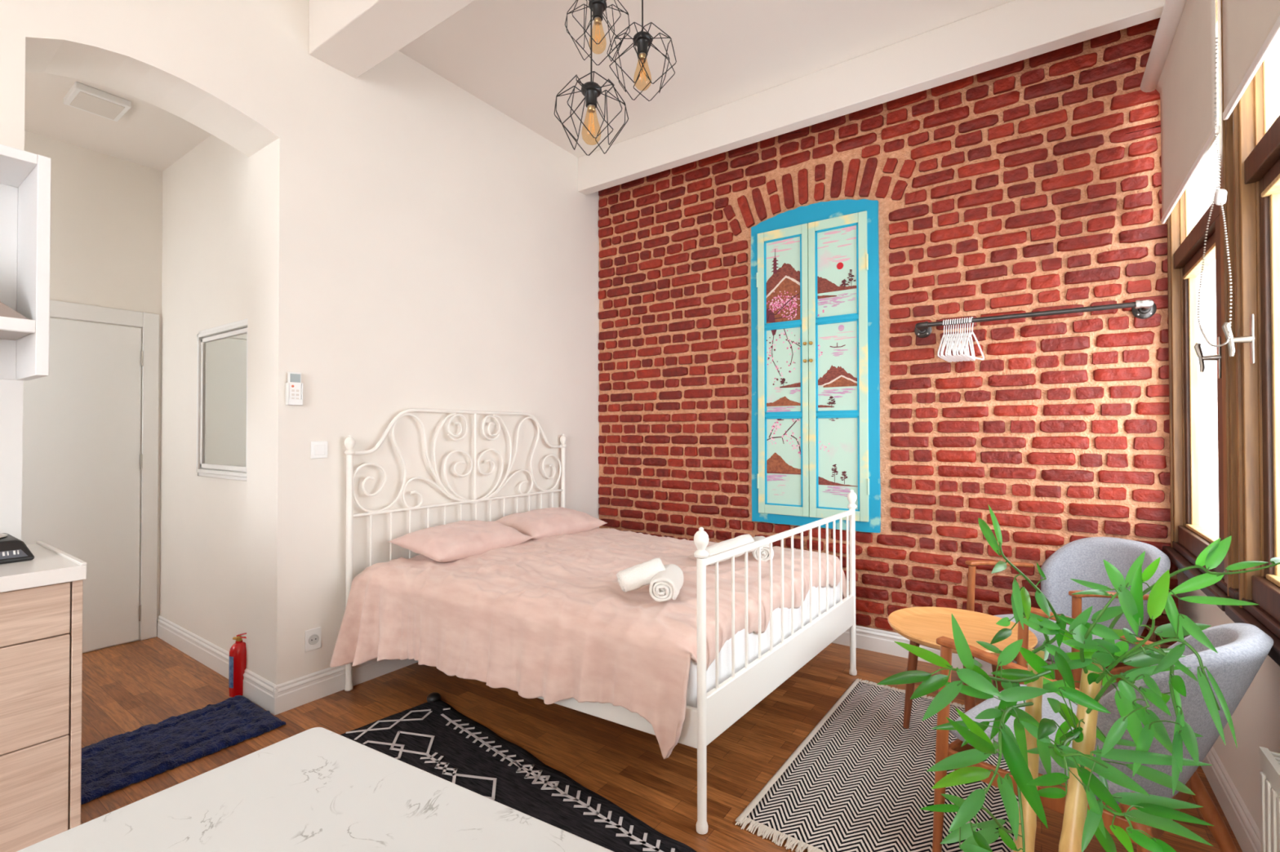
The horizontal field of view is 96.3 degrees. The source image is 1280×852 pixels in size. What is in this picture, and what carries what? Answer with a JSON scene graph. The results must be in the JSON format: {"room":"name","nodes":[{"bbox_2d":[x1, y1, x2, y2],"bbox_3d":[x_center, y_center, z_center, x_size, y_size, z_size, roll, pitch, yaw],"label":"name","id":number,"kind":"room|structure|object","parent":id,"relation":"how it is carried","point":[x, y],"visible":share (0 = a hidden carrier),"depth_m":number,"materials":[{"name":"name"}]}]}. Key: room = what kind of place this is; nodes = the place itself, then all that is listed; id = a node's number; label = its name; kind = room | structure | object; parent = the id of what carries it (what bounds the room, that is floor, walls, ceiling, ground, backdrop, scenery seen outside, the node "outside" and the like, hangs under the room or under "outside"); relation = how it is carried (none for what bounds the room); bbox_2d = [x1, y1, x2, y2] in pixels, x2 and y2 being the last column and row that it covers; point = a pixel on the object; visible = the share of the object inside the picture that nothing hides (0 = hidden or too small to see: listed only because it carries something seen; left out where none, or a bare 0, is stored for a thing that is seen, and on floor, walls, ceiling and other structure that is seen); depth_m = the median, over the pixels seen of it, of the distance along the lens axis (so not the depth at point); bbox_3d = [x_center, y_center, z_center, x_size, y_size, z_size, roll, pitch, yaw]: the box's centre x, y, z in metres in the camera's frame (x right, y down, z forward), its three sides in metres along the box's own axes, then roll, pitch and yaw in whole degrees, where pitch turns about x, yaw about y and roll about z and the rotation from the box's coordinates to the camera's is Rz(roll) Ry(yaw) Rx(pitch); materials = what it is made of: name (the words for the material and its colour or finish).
{"room":"studio apartment","nodes":[
{"label":"studio apartment","id":0,"kind":"room"},
{"bbox_2d":[24,130,163,653],"bbox_3d":[-3.923,-0.192,2.987,0.150,3.180,2.230,-1,-1,35],"label":"wall","id":1,"kind":"structure","parent":0,"point":[106,211],"depth_m":3.64,"materials":[{"name":"white paint"}]},
{"bbox_2d":[21,299,159,653],"bbox_3d":[-3.527,0.324,3.365,0.063,2.155,1.112,-1,-1,35],"label":"door","id":2,"kind":"structure","parent":1,"relation":"in","point":[82,461],"depth_m":3.60,"materials":[{"name":"white laminate"}]},
{"bbox_2d":[24,71,211,171],"bbox_3d":[-3.293,-1.786,2.688,1.650,0.100,2.430,-1,-1,35],"label":"ceiling","id":3,"kind":"structure","parent":0,"point":[148,135],"depth_m":3.31,"materials":[{"name":"white paint"}]},
{"bbox_2d":[63,81,131,121],"bbox_3d":[-2.878,-1.714,3.040,0.250,0.037,0.216,-1,-1,35],"label":"recessed light","id":4,"kind":"object","parent":3,"relation":"in","point":[82,96],"visible":1,"depth_m":3.01,"materials":[{"name":"white plastic"}]},
{"bbox_2d":[69,91,124,119],"bbox_3d":[-2.878,-1.698,3.040,0.210,0.004,0.176,-1,-1,35],"label":"diffuser","id":5,"kind":"object","parent":4,"relation":"attached to","point":[100,105],"depth_m":3.03,"materials":[{"name":"white plastic"}]},
{"bbox_2d":[159,134,248,652],"bbox_3d":[-2.675,-0.188,3.551,1.658,3.180,0.120,-1,-1,35],"label":"wall","id":6,"kind":"structure","parent":0,"point":[206,191],"depth_m":3.49,"materials":[{"name":"white paint"}]},
{"bbox_2d":[156,615,229,679],"bbox_3d":[-2.630,1.333,3.422,1.458,0.136,0.016,-1,-1,35],"label":"baseboard","id":7,"kind":"structure","parent":6,"relation":"attached to","point":[214,657],"depth_m":3.45,"materials":[{"name":"white paint"}]},
{"bbox_2d":[195,318,248,481],"bbox_3d":[-2.341,-0.139,3.227,0.760,0.870,0.032,-1,-1,35],"label":"wall mirror","id":8,"kind":"object","parent":6,"relation":"attached to","point":[222,350],"visible":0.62,"depth_m":3.24,"materials":[{"name":"white paint"}]},
{"bbox_2d":[203,333,246,466],"bbox_3d":[-2.337,-0.138,3.233,0.620,0.730,0.008,-1,-1,35],"label":"mirror glass","id":9,"kind":"object","parent":8,"relation":"attached to","point":[224,354],"depth_m":3.23,"materials":[{"name":"white"}]},
{"bbox_2d":[0,0,599,684],"bbox_3d":[-2.452,-0.406,2.114,0.350,3.585,7.070,-1,-1,35],"label":"wall","id":10,"kind":"structure","parent":0,"point":[413,242],"depth_m":3.13,"materials":[{"name":"white paint"}]},
{"bbox_2d":[0,379,22,540],"bbox_3d":[-2.550,0.044,1.655,0.006,0.764,1.052,-1,-1,35],"label":"backsplash","id":11,"kind":"structure","parent":10,"relation":"attached to","point":[11,391],"depth_m":2.06,"materials":[{"name":"white tile"}]},
{"bbox_2d":[0,143,51,381],"bbox_3d":[-2.377,-0.538,1.635,0.322,0.734,0.929,-1,-1,35],"label":"upper cabinet","id":12,"kind":"object","parent":10,"relation":"attached to","point":[24,175],"visible":1,"depth_m":1.95,"materials":[{"name":"white wood"}]},
{"bbox_2d":[0,302,35,340],"bbox_3d":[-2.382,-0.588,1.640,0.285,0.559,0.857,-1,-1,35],"label":"shelf","id":13,"kind":"object","parent":12,"relation":"in","point":[5,311],"visible":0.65,"depth_m":1.89,"materials":[{"name":"white wood"}]},
{"bbox_2d":[242,668,278,715],"bbox_3d":[-1.904,1.326,2.868,0.365,0.136,0.016,-1,-1,35],"label":"baseboard","id":14,"kind":"object","parent":10,"relation":"attached to","point":[258,690],"visible":1,"depth_m":2.86,"materials":[{"name":"white paint"}]},
{"bbox_2d":[285,382,302,405],"bbox_3d":[-1.714,-0.159,2.841,0.030,0.111,0.069,-1,-1,35],"label":"remote holder","id":15,"kind":"object","parent":10,"relation":"attached to","point":[288,402],"visible":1,"depth_m":2.82,"materials":[{"name":"white plastic"}]},
{"bbox_2d":[287,372,301,399],"bbox_3d":[-1.712,-0.188,2.841,0.022,0.157,0.059,-1,-1,35],"label":"remote control","id":16,"kind":"object","parent":15,"relation":"in","point":[294,379],"visible":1,"depth_m":2.83,"materials":[{"name":"white plastic"}]},
{"bbox_2d":[304,626,321,652],"bbox_3d":[-1.661,1.086,2.915,0.014,0.108,0.079,-1,-1,35],"label":"power socket","id":17,"kind":"object","parent":10,"relation":"attached to","point":[313,637],"visible":1,"depth_m":2.91,"materials":[{"name":"white plastic"}]},
{"bbox_2d":[310,441,327,458],"bbox_3d":[-1.648,0.122,2.947,0.013,0.088,0.084,-1,-1,35],"label":"light switch","id":18,"kind":"object","parent":10,"relation":"attached to","point":[318,449],"visible":1,"depth_m":2.94,"materials":[{"name":"white plastic"}]},
{"bbox_2d":[273,657,417,715],"bbox_3d":[-1.052,1.335,3.787,0.016,0.136,2.496,-1,-1,35],"label":"baseboard","id":19,"kind":"structure","parent":10,"relation":"attached to","point":[300,691],"depth_m":2.95,"materials":[{"name":"white paint"}]},
{"bbox_2d":[308,0,475,78],"bbox_3d":[-0.104,-2.056,1.973,3.692,0.295,0.247,-1,-1,35],"label":"ceiling beam","id":20,"kind":"structure","parent":10,"relation":"attached to","point":[352,37],"depth_m":2.77,"materials":[{"name":"white paint"}]},
{"bbox_2d":[577,0,1165,195],"bbox_3d":[1.000,-2.049,3.652,3.592,0.275,0.094,-1,-1,35],"label":"ceiling beam","id":21,"kind":"structure","parent":10,"relation":"attached to","point":[1014,31],"depth_m":3.34,"materials":[{"name":"white paint"}]},
{"bbox_2d":[80,636,1242,851],"bbox_3d":[-1.565,1.419,1.541,6.050,0.080,7.170,-1,-1,35],"label":"floor","id":22,"kind":"structure","parent":0,"point":[127,687],"depth_m":2.65,"materials":[{"name":"brown wood"}]},
{"bbox_2d":[0,580,83,851],"bbox_3d":[-2.289,0.926,1.494,0.598,0.906,1.100,-1,-1,35],"label":"base cabinet","id":23,"kind":"object","parent":22,"relation":"on","point":[41,628],"visible":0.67,"depth_m":1.70,"materials":[{"name":"beige wood"}]},
{"bbox_2d":[0,541,86,592],"bbox_3d":[-2.280,0.446,1.496,0.622,0.053,1.104,-1,-1,35],"label":"countertop","id":24,"kind":"structure","parent":23,"relation":"on","point":[50,566],"depth_m":1.74,"materials":[{"name":"white stone"}]},
{"bbox_2d":[0,533,34,564],"bbox_3d":[-2.177,0.383,1.767,0.305,0.095,0.387,-1,-1,35],"label":"tray","id":25,"kind":"object","parent":24,"relation":"in","point":[12,549],"visible":1,"depth_m":1.82,"materials":[{"name":"black plastic"}]},
{"bbox_2d":[80,695,285,804],"bbox_3d":[-2.059,1.370,2.481,0.485,0.037,0.782,-1,-1,35],"label":"mat","id":26,"kind":"object","parent":22,"relation":"on","point":[114,763],"visible":0.78,"depth_m":2.46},
{"bbox_2d":[228,632,246,697],"bbox_3d":[-2.081,1.233,2.986,0.099,0.325,0.084,0,-1,-32],"label":"fire extinguisher","id":27,"kind":"object","parent":22,"relation":"on","point":[237,651],"visible":0.9,"depth_m":2.95,"materials":[{"name":"red metal"}]},
{"bbox_2d":[16,727,613,851],"bbox_3d":[-0.480,0.986,0.496,1.067,0.760,1.090,-1,-1,35],"label":"kitchen table","id":28,"kind":"object","parent":22,"relation":"on","point":[317,789],"visible":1,"depth_m":0.90,"materials":[{"name":"white stone"}]},
{"bbox_2d":[340,692,696,851],"bbox_3d":[-0.657,1.362,1.892,1.961,0.049,1.075,-1,-1,41],"label":"patterned rug","id":29,"kind":"object","parent":22,"relation":"on","point":[433,737],"visible":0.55,"depth_m":2.27,"materials":[{"name":"black fabric"}]},
{"bbox_2d":[344,408,857,835],"bbox_3d":[-0.173,0.643,3.125,2.257,1.503,1.760,-1,-1,35],"label":"bed","id":30,"kind":"object","parent":22,"relation":"on","point":[717,709],"visible":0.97,"depth_m":2.62,"materials":[{"name":"white metal"}]},
{"bbox_2d":[686,582,839,708],"bbox_3d":[-0.182,0.921,3.132,2.063,0.257,1.658,-1,-1,35],"label":"mattress","id":31,"kind":"object","parent":30,"relation":"on","point":[725,654],"visible":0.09,"depth_m":2.38,"materials":[{"name":"white fabric"}]},
{"bbox_2d":[329,528,846,759],"bbox_3d":[-0.197,0.943,3.055,2.116,0.522,1.875,-1,-1,35],"label":"duvet","id":32,"kind":"object","parent":31,"relation":"on","point":[551,618],"visible":0.84,"depth_m":2.48,"materials":[{"name":"fabric"}]},
{"bbox_2d":[387,520,533,562],"bbox_3d":[-1.019,0.661,3.337,0.438,0.184,0.700,0,-1,32],"label":"pillow","id":33,"kind":"object","parent":32,"relation":"on","point":[460,540],"visible":0.94,"depth_m":3.17,"materials":[{"name":"fabric"}]},
{"bbox_2d":[494,506,606,539],"bbox_3d":[-0.617,0.667,3.934,0.438,0.185,0.700,-1,-1,38],"label":"pillow","id":34,"kind":"object","parent":32,"relation":"on","point":[538,524],"visible":0.9,"depth_m":3.79,"materials":[{"name":"fabric"}]},
{"bbox_2d":[616,558,665,592],"bbox_3d":[0.008,0.629,2.419,0.206,0.132,0.110,0,-1,-15],"label":"towel","id":35,"kind":"object","parent":32,"relation":"on","point":[637,576],"visible":0.93,"depth_m":2.38,"materials":[{"name":"white fabric"}]},
{"bbox_2d":[648,564,684,602],"bbox_3d":[0.113,0.653,2.398,0.123,0.106,0.276,0,-1,11],"label":"towel","id":36,"kind":"object","parent":32,"relation":"on","point":[665,585],"visible":1,"depth_m":2.28,"materials":[{"name":"white fabric"}]},
{"bbox_2d":[705,534,756,565],"bbox_3d":[0.454,0.632,2.933,0.290,0.138,0.110,0,-1,-23],"label":"towel","id":37,"kind":"object","parent":32,"relation":"on","point":[722,546],"visible":0.55,"depth_m":2.90,"materials":[{"name":"white fabric"}]},
{"bbox_2d":[751,536,773,561],"bbox_3d":[0.655,0.659,3.091,0.116,0.099,0.282,0,-1,8],"label":"towel","id":38,"kind":"object","parent":32,"relation":"on","point":[765,550],"visible":0.48,"depth_m":2.96,"materials":[{"name":"white fabric"}]},
{"bbox_2d":[734,678,1018,851],"bbox_3d":[1.081,1.376,2.324,0.806,0.015,1.469,-1,-1,37],"label":"rug","id":39,"kind":"object","parent":22,"relation":"on","point":[860,780],"visible":0.66,"depth_m":2.16,"materials":[{"name":"fabric"}]},
{"bbox_2d":[887,607,1037,749],"bbox_3d":[1.364,1.116,2.450,0.558,0.516,0.558,-1,-1,35],"label":"side table","id":40,"kind":"object","parent":39,"relation":"on","point":[922,626],"visible":0.59,"depth_m":2.52,"materials":[{"name":"brown wood"}]},
{"bbox_2d":[887,607,1037,656],"bbox_3d":[1.364,0.877,2.453,0.558,0.038,0.558,-1,-1,35],"label":"tabletop","id":41,"kind":"object","parent":40,"relation":"on","point":[922,626],"depth_m":2.50,"materials":[{"name":"brown wood"}]},
{"bbox_2d":[963,537,1170,696],"bbox_3d":[2.068,0.974,2.720,0.707,0.838,0.644,0,-1,-11],"label":"armchair","id":42,"kind":"object","parent":22,"relation":"on","point":[1082,559],"visible":0.44,"depth_m":2.84,"materials":[{"name":"grey fabric"}]},
{"bbox_2d":[993,613,1141,662],"bbox_3d":[1.974,0.992,2.701,0.470,0.120,0.524,0,-1,-11],"label":"seat cushion","id":43,"kind":"object","parent":42,"relation":"on","point":[1067,649],"depth_m":2.58,"materials":[{"name":"grey fabric"}]},
{"bbox_2d":[876,504,1279,851],"bbox_3d":[0.830,0.755,1.061,0.901,1.231,0.387,0,-1,3],"label":"bamboo plant","id":44,"kind":"object","parent":22,"relation":"on","point":[1021,755],"visible":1,"depth_m":0.99,"materials":[{"name":"green plant"}]},
{"bbox_2d":[932,607,1273,851],"bbox_3d":[1.387,0.956,1.727,0.644,0.838,0.707,0,-1,-35],"label":"armchair","id":45,"kind":"object","parent":22,"relation":"on","point":[1242,649],"visible":0.42,"depth_m":1.52,"materials":[{"name":"grey fabric"}]},
{"bbox_2d":[949,684,1139,795],"bbox_3d":[1.332,0.975,1.805,0.524,0.120,0.470,0,-1,-35],"label":"seat cushion","id":46,"kind":"object","parent":45,"relation":"on","point":[1047,713],"depth_m":1.78,"materials":[{"name":"grey fabric"}]},
{"bbox_2d":[399,0,1013,157],"bbox_3d":[-0.704,-2.263,0.980,3.942,0.100,7.170,-1,-1,35],"label":"ceiling","id":47,"kind":"structure","parent":0,"point":[515,56],"depth_m":3.33,"materials":[{"name":"white paint"}]},
{"bbox_2d":[554,0,628,155],"bbox_3d":[-0.159,-1.555,1.866,0.236,1.300,0.237,0,-1,18],"label":"pendant lamp","id":48,"kind":"object","parent":47,"relation":"hanging from","point":[591,90],"visible":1,"depth_m":1.85,"materials":[{"name":"black metal"}]},
{"bbox_2d":[581,81,601,108],"bbox_3d":[-0.158,-1.077,1.861,0.068,0.078,0.068,0,-1,18],"label":"socket","id":49,"kind":"object","parent":48,"relation":"attached to","point":[593,90],"depth_m":1.84,"materials":[{"name":"black plastic"}]},
{"bbox_2d":[564,0,630,65],"bbox_3d":[-0.156,-1.780,2.104,0.236,0.843,0.237,0,-1,29],"label":"pendant lamp","id":50,"kind":"object","parent":47,"relation":"hanging from","point":[598,6],"visible":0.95,"depth_m":2.09,"materials":[{"name":"black metal"}]},
{"bbox_2d":[588,0,607,20],"bbox_3d":[-0.155,-1.530,2.101,0.068,0.078,0.068,0,-1,29],"label":"socket","id":51,"kind":"object","parent":50,"relation":"attached to","point":[597,6],"depth_m":2.09,"materials":[{"name":"black plastic"}]},
{"bbox_2d":[608,0,676,101],"bbox_3d":[0.008,-1.690,2.024,0.236,1.026,0.237,0,-1,-1],"label":"pendant lamp","id":52,"kind":"object","parent":47,"relation":"hanging from","point":[642,39],"visible":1,"depth_m":2.00,"materials":[{"name":"black metal"}]},
{"bbox_2d":[632,31,652,56],"bbox_3d":[0.009,-1.348,2.021,0.068,0.078,0.068,0,-1,-1],"label":"socket","id":53,"kind":"object","parent":52,"relation":"attached to","point":[644,40],"depth_m":2.00,"materials":[{"name":"black plastic"}]},
{"bbox_2d":[598,17,1178,670],"bbox_3d":[1.205,-0.400,3.838,4.292,3.600,0.167,-1,-1,35],"label":"wall","id":54,"kind":"structure","parent":0,"point":[1033,184],"depth_m":3.33,"materials":[{"name":"red brick"}]},
{"bbox_2d":[751,199,880,533],"bbox_3d":[1.133,-0.402,3.789,0.848,2.135,0.089,-1,-1,35],"label":"window","id":55,"kind":"structure","parent":54,"relation":"in","point":[815,326],"depth_m":3.75,"materials":[{"name":"teal paint"}]},
{"bbox_2d":[757,223,809,516],"bbox_3d":[0.970,-0.371,3.893,0.354,1.944,0.024,-1,-1,35],"label":"shutter","id":56,"kind":"object","parent":55,"relation":"attached to","point":[783,251],"depth_m":3.89,"materials":[{"name":"green paint"}]},
{"bbox_2d":[808,210,868,522],"bbox_3d":[1.271,-0.373,3.684,0.371,1.944,0.024,-1,-1,35],"label":"shutter","id":57,"kind":"object","parent":55,"relation":"attached to","point":[838,243],"depth_m":3.68,"materials":[{"name":"green paint"}]},
{"bbox_2d":[831,625,1118,697],"bbox_3d":[1.123,1.332,3.787,3.592,0.136,0.016,-1,-1,35],"label":"baseboard","id":58,"kind":"structure","parent":54,"relation":"attached to","point":[866,638],"depth_m":3.51,"materials":[{"name":"white paint"}]},
{"bbox_2d":[1177,22,1279,831],"bbox_3d":[0.765,-0.460,-0.119,0.300,3.635,7.070,-1,-1,35],"label":"wall","id":59,"kind":"structure","parent":0,"point":[1255,720],"depth_m":2.55,"materials":[{"name":"white paint"}]},
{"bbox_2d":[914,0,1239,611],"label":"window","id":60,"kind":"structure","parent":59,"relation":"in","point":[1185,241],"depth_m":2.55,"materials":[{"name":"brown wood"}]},
{"bbox_2d":[937,320,950,362],"bbox_3d":[1.694,-0.481,3.193,0.010,0.224,0.340,-1,-1,37],"label":"hanger","id":61,"kind":"object","parent":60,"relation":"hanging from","point":[944,335],"visible":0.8,"depth_m":3.14,"materials":[{"name":"white plastic"}]},
{"bbox_2d":[940,319,951,362],"bbox_3d":[1.704,-0.481,3.186,0.009,0.224,0.340,-1,-1,37],"label":"hanger","id":62,"kind":"object","parent":60,"relation":"hanging from","point":[945,335],"visible":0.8,"depth_m":3.15,"materials":[{"name":"white plastic"}]},
{"bbox_2d":[942,319,955,362],"bbox_3d":[1.713,-0.481,3.180,0.009,0.224,0.340,-1,-1,39],"label":"hanger","id":63,"kind":"object","parent":60,"relation":"hanging from","point":[948,335],"visible":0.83,"depth_m":3.15,"materials":[{"name":"white plastic"}]},
{"bbox_2d":[945,319,956,361],"bbox_3d":[1.722,-0.481,3.173,0.010,0.224,0.340,-1,-1,37],"label":"hanger","id":64,"kind":"object","parent":60,"relation":"hanging from","point":[950,335],"visible":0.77,"depth_m":3.14,"materials":[{"name":"white plastic"}]},
{"bbox_2d":[946,319,959,361],"bbox_3d":[1.732,-0.481,3.167,0.009,0.224,0.340,-1,-1,37],"label":"hanger","id":65,"kind":"object","parent":60,"relation":"hanging from","point":[953,334],"visible":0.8,"depth_m":3.14,"materials":[{"name":"white plastic"}]},
{"bbox_2d":[948,318,960,361],"bbox_3d":[1.741,-0.481,3.160,0.009,0.224,0.340,-1,-1,39],"label":"hanger","id":66,"kind":"object","parent":60,"relation":"hanging from","point":[955,319],"visible":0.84,"depth_m":3.12,"materials":[{"name":"white plastic"}]},
{"bbox_2d":[952,318,963,361],"bbox_3d":[1.750,-0.481,3.154,0.009,0.224,0.340,-1,-1,37],"label":"hanger","id":67,"kind":"object","parent":60,"relation":"hanging from","point":[957,334],"visible":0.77,"depth_m":3.12,"materials":[{"name":"white plastic"}]},
{"bbox_2d":[954,318,965,361],"bbox_3d":[1.760,-0.481,3.147,0.009,0.224,0.340,-1,-1,38],"label":"hanger","id":68,"kind":"object","parent":60,"relation":"hanging from","point":[960,333],"visible":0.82,"depth_m":3.11,"materials":[{"name":"white plastic"}]},
{"bbox_2d":[956,317,968,361],"bbox_3d":[1.769,-0.481,3.141,0.009,0.224,0.340,-1,-1,38],"label":"hanger","id":69,"kind":"object","parent":60,"relation":"hanging from","point":[962,333],"visible":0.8,"depth_m":3.10,"materials":[{"name":"white plastic"}]},
{"bbox_2d":[960,317,969,360],"bbox_3d":[1.778,-0.481,3.134,0.009,0.224,0.340,-1,-1,37],"label":"hanger","id":70,"kind":"object","parent":60,"relation":"hanging from","point":[965,333],"visible":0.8,"depth_m":3.12,"materials":[{"name":"white plastic"}]},
{"bbox_2d":[961,317,973,360],"bbox_3d":[1.788,-0.481,3.128,0.009,0.224,0.340,-1,-1,39],"label":"hanger","id":71,"kind":"object","parent":60,"relation":"hanging from","point":[966,334],"visible":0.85,"depth_m":3.12,"materials":[{"name":"white plastic"}]},
{"bbox_2d":[964,317,975,360],"bbox_3d":[1.797,-0.481,3.122,0.009,0.224,0.340,-1,-1,37],"label":"hanger","id":72,"kind":"object","parent":60,"relation":"hanging from","point":[971,337],"visible":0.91,"depth_m":3.12,"materials":[{"name":"white plastic"}]},
{"bbox_2d":[961,316,984,359],"bbox_3d":[1.806,-0.482,3.115,0.340,0.224,0.009,0,-1,-41],"label":"hanger","id":73,"kind":"object","parent":60,"relation":"hanging from","point":[971,332],"visible":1,"depth_m":3.13,"materials":[{"name":"white plastic"}]},
{"bbox_2d":[1140,0,1231,346],"bbox_3d":[2.124,-0.965,2.224,0.129,1.439,1.272,-1,-1,35],"label":"roller blind","id":74,"kind":"object","parent":60,"relation":"attached to","point":[1181,66],"visible":1,"depth_m":2.26,"materials":[{"name":"white fabric"}]},
{"bbox_2d":[1200,746,1260,851],"bbox_3d":[0.610,1.290,-0.089,0.016,0.136,6.970,-1,-1,35],"label":"baseboard","id":75,"kind":"structure","parent":59,"relation":"attached to","point":[1245,829],"depth_m":1.96,"materials":[{"name":"white paint"}]},
{"bbox_2d":[1221,37,1279,666],"bbox_3d":[1.639,-0.550,1.386,0.180,2.315,1.112,-1,-1,35],"label":"window","id":76,"kind":"structure","parent":59,"relation":"in","point":[1255,117],"depth_m":1.77,"materials":[{"name":"brown wood"}]},
{"bbox_2d":[1222,0,1279,119],"bbox_3d":[1.564,-1.334,1.423,0.129,0.718,1.022,-1,-1,35],"label":"roller blind","id":77,"kind":"object","parent":76,"relation":"attached to","point":[1251,28],"visible":1,"depth_m":1.64,"materials":[{"name":"white fabric"}]},
{"bbox_2d":[1258,746,1279,851],"bbox_3d":[1.204,1.073,0.858,0.115,0.590,1.240,-1,-1,35],"label":"radiator","id":78,"kind":"object","parent":59,"relation":"attached to","point":[1269,774],"visible":1,"depth_m":1.34,"materials":[{"name":"white metal"}]},
{"bbox_2d":[1258,746,1279,784],"bbox_3d":[1.190,0.787,0.871,0.074,0.018,1.240,-1,-1,35],"label":"grille","id":79,"kind":"object","parent":78,"relation":"attached to","point":[1270,761],"depth_m":1.35,"materials":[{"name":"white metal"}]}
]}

